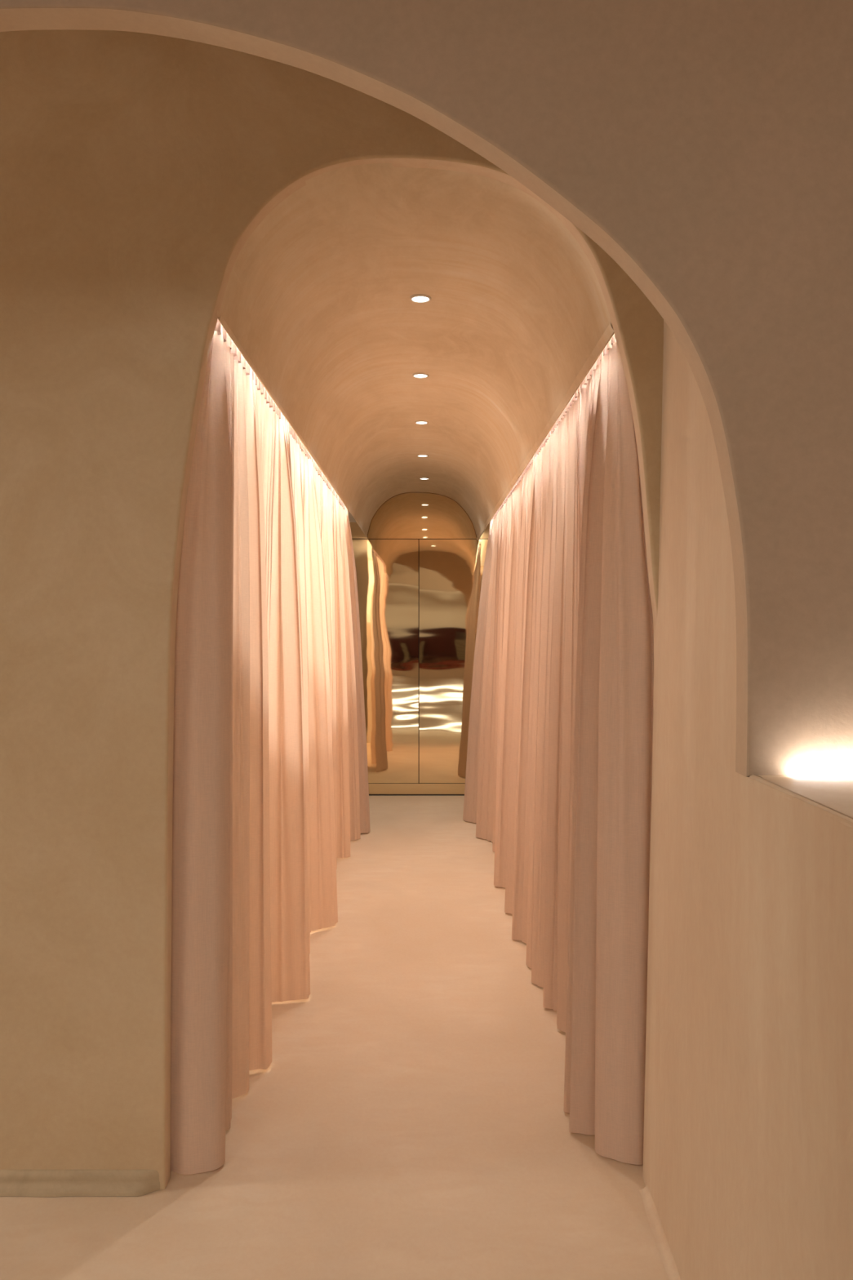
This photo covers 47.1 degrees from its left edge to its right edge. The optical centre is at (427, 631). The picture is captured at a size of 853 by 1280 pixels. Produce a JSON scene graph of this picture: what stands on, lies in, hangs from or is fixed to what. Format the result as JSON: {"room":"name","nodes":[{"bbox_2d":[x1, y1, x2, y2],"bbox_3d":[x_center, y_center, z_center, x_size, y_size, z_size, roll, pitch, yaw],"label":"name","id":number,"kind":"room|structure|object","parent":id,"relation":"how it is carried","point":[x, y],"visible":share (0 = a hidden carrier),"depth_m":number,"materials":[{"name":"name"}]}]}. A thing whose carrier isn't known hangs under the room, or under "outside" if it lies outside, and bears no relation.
{"room":"spa corridor","nodes":[
{"label":"spa corridor","id":0,"kind":"room"},
{"bbox_2d":[232,268,355,522],"bbox_3d":[-1.250,-0.965,5.487,1.500,0.070,5.945,0,0,0],"label":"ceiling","id":1,"kind":"structure","parent":0,"point":[351,518],"depth_m":8.04,"materials":[{"name":"beige paint"}]},
{"bbox_3d":[-0.570,-0.873,4.660,0.034,0.018,4.280,0,0,0],"label":"track","id":2,"kind":"object","parent":1,"relation":"attached to","visible":0},
{"bbox_2d":[170,319,249,1174],"bbox_3d":[-0.607,0.266,2.787,0.165,2.257,0.546,0,0,0],"label":"curtain","id":3,"kind":"object","parent":2,"relation":"hanging from","point":[210,1005],"visible":0.87,"depth_m":2.57,"materials":[{"name":"pink fabric"}]},
{"bbox_2d":[243,360,337,1070],"bbox_3d":[-0.527,0.266,4.048,0.194,2.256,2.004,0,0,0],"label":"curtain","id":4,"kind":"object","parent":2,"relation":"hanging from","point":[293,886],"visible":0.95,"depth_m":3.69,"materials":[{"name":"pink fabric"}]},
{"bbox_2d":[317,468,370,869],"bbox_3d":[-0.547,0.266,5.979,0.166,2.255,1.904,0,0,4],"label":"curtain","id":5,"kind":"object","parent":2,"relation":"hanging from","point":[349,752],"visible":0.68,"depth_m":6.01,"materials":[{"name":"pink fabric"}]},
{"bbox_2d":[0,30,663,1190],"bbox_3d":[-1.400,-0.100,2.485,5.200,3.000,0.061,0,0,0],"label":"wall","id":6,"kind":"structure","parent":0,"point":[137,170],"depth_m":2.45,"materials":[{"name":"beige paint"}]},
{"bbox_2d":[0,1169,159,1196],"bbox_3d":[-2.334,1.373,2.440,3.332,0.051,0.035,0,0,0],"label":"baseboard","id":7,"kind":"structure","parent":6,"relation":"attached to","point":[15,1183],"depth_m":2.44,"materials":[{"name":"paint"}]},
{"bbox_2d":[217,315,367,537],"bbox_3d":[-0.531,-0.868,5.438,0.020,0.131,5.845,0,0,0],"label":"trim","id":8,"kind":"structure","parent":6,"relation":"attached to","point":[220,319],"depth_m":3.40,"materials":[{"name":"paint"}]},
{"bbox_2d":[476,324,614,541],"bbox_3d":[0.452,-0.836,5.438,0.032,0.131,5.845,0,0,0],"label":"trim","id":9,"kind":"structure","parent":6,"relation":"attached to","point":[609,332],"depth_m":3.41,"materials":[{"name":"paint"}]},
{"bbox_3d":[0.496,-0.853,4.920,0.070,0.018,4.800,0,0,0],"label":"track","id":10,"kind":"object","parent":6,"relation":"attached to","visible":0},
{"bbox_2d":[462,473,522,888],"bbox_3d":[0.426,0.276,6.212,0.220,2.235,2.417,0,0,-3],"label":"curtain","id":11,"kind":"object","parent":10,"relation":"hanging from","point":[486,802],"visible":0.88,"depth_m":6.41,"materials":[{"name":"pink fabric"}]},
{"bbox_2d":[504,380,586,1032],"bbox_3d":[0.452,0.276,4.088,0.134,2.237,1.865,0,0,-1],"label":"curtain","id":12,"kind":"object","parent":10,"relation":"hanging from","point":[539,831],"visible":0.91,"depth_m":3.82,"materials":[{"name":"pink fabric"}]},
{"bbox_2d":[564,333,653,1164],"bbox_3d":[0.468,0.275,2.865,0.192,2.234,0.650,0,0,-10],"label":"curtain","id":13,"kind":"object","parent":10,"relation":"hanging from","point":[606,1026],"visible":0.94,"depth_m":2.61,"materials":[{"name":"pink fabric"}]},
{"bbox_2d":[0,795,669,1279],"bbox_3d":[-0.500,1.400,2.750,7.000,0.001,11.500,0,0,0],"label":"floor","id":14,"kind":"structure","parent":0,"point":[406,1119],"depth_m":2.68,"materials":[{"name":"paint"}]},
{"bbox_2d":[351,538,472,783],"bbox_3d":[0.000,0.050,8.395,1.440,2.700,0.030,0,0,0],"label":"door frame","id":15,"kind":"structure","parent":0,"point":[352,539],"depth_m":8.38,"materials":[{"name":"gold metal"}]},
{"bbox_2d":[351,539,418,782],"bbox_3d":[-0.389,0.255,8.355,0.623,2.081,0.011,0,0,0],"label":"door","id":16,"kind":"structure","parent":15,"relation":"in","point":[387,571],"depth_m":8.36,"materials":[{"name":"gold metal"}]},
{"bbox_2d":[368,783,465,794],"bbox_3d":[0.000,1.347,8.360,1.400,0.094,0.001,0,0,0],"label":"baseboard","id":17,"kind":"structure","parent":15,"relation":"attached to","point":[374,788],"depth_m":8.36,"materials":[{"name":"gold metal"}]},
{"bbox_2d":[368,794,464,795],"bbox_3d":[0.000,1.396,8.359,1.440,0.008,0.022,0,0,0],"label":"trim","id":18,"kind":"structure","parent":15,"relation":"attached to","point":[369,794],"depth_m":8.35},
{"bbox_2d":[349,493,489,538],"bbox_3d":[-0.050,-1.006,8.360,1.300,0.429,0.001,0,0,0],"label":"wall panel","id":19,"kind":"object","parent":15,"relation":"attached to","point":[407,515],"depth_m":8.36,"materials":[{"name":"gold metal"}]},
{"bbox_2d":[367,492,477,541],"bbox_3d":[-0.044,-0.981,8.361,0.954,0.420,0.022,0,0,0],"label":"trim","id":20,"kind":"structure","parent":15,"relation":"attached to","point":[406,492],"depth_m":8.35,"materials":[{"name":"gold metal"}]},
{"bbox_2d":[419,538,488,782],"bbox_3d":[0.314,0.255,8.355,0.772,2.081,0.010,0,0,1],"label":"door","id":21,"kind":"structure","parent":15,"relation":"in","point":[451,571],"depth_m":8.36,"materials":[{"name":"gold metal"}]},
{"bbox_2d":[216,163,613,537],"bbox_3d":[-0.028,-0.979,5.422,1.014,0.417,5.876,0,0,0],"label":"vault","id":22,"kind":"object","parent":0,"point":[323,310],"visible":1,"depth_m":3.38,"materials":[{"name":"paint"}]},
{"bbox_2d":[409,293,431,303],"bbox_3d":[-0.025,-1.185,3.481,0.076,0.014,0.076,0,0,0],"label":"ceiling light","id":23,"kind":"object","parent":22,"relation":"attached to","point":[416,298],"visible":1,"depth_m":3.47,"materials":[{"name":"white metal"}]},
{"bbox_2d":[412,372,428,378],"bbox_3d":[-0.033,-1.185,4.528,0.076,0.014,0.076,0,0,0],"label":"ceiling light","id":24,"kind":"object","parent":22,"relation":"attached to","point":[419,375],"visible":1,"depth_m":4.52,"materials":[{"name":"white metal"}]},
{"bbox_2d":[414,420,428,424],"bbox_3d":[-0.034,-1.185,5.545,0.076,0.014,0.076,0,0,0],"label":"ceiling light","id":25,"kind":"object","parent":22,"relation":"attached to","point":[418,422],"visible":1,"depth_m":5.54,"materials":[{"name":"white metal"}]},
{"bbox_2d":[417,453,428,457],"bbox_3d":[-0.033,-1.185,6.595,0.076,0.014,0.076,0,0,0],"label":"ceiling light","id":26,"kind":"object","parent":22,"relation":"attached to","point":[419,455],"visible":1,"depth_m":6.59,"materials":[{"name":"white metal"}]},
{"bbox_2d":[419,477,429,479],"bbox_3d":[-0.025,-1.185,7.584,0.076,0.014,0.076,0,0,0],"label":"ceiling light","id":27,"kind":"object","parent":22,"relation":"attached to","point":[420,478],"visible":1,"depth_m":7.58,"materials":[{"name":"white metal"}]},
{"bbox_2d":[0,0,852,777],"bbox_3d":[-0.500,-0.100,1.653,7.000,3.000,0.066,0,0,0],"label":"wall","id":28,"kind":"structure","parent":0,"point":[705,147],"depth_m":1.62,"materials":[{"name":"brown paint"}]},
{"bbox_2d":[791,772,852,777],"bbox_3d":[1.775,0.241,1.601,2.350,0.017,0.022,0,0,0],"label":"light strip","id":29,"kind":"object","parent":28,"relation":"attached to","point":[797,775],"visible":0.4,"depth_m":1.59,"materials":[{"name":"white plastic"}]},
{"bbox_2d":[643,320,852,1279],"bbox_3d":[0.540,-0.100,0.648,0.054,3.000,3.696,0,0,1],"label":"wall","id":30,"kind":"structure","parent":0,"point":[748,1140],"depth_m":1.77,"materials":[{"name":"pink paint"}]},
{"bbox_2d":[639,1183,680,1279],"bbox_3d":[0.526,1.386,1.677,0.034,0.025,1.554,0,0,0],"label":"baseboard","id":31,"kind":"structure","parent":30,"relation":"attached to","point":[654,1220],"depth_m":2.26,"materials":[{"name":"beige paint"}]},
{"bbox_2d":[748,774,852,827],"bbox_3d":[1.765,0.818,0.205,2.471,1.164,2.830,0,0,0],"label":"trim","id":32,"kind":"structure","parent":30,"relation":"attached to","point":[834,796],"depth_m":1.46,"materials":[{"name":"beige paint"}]}
]}

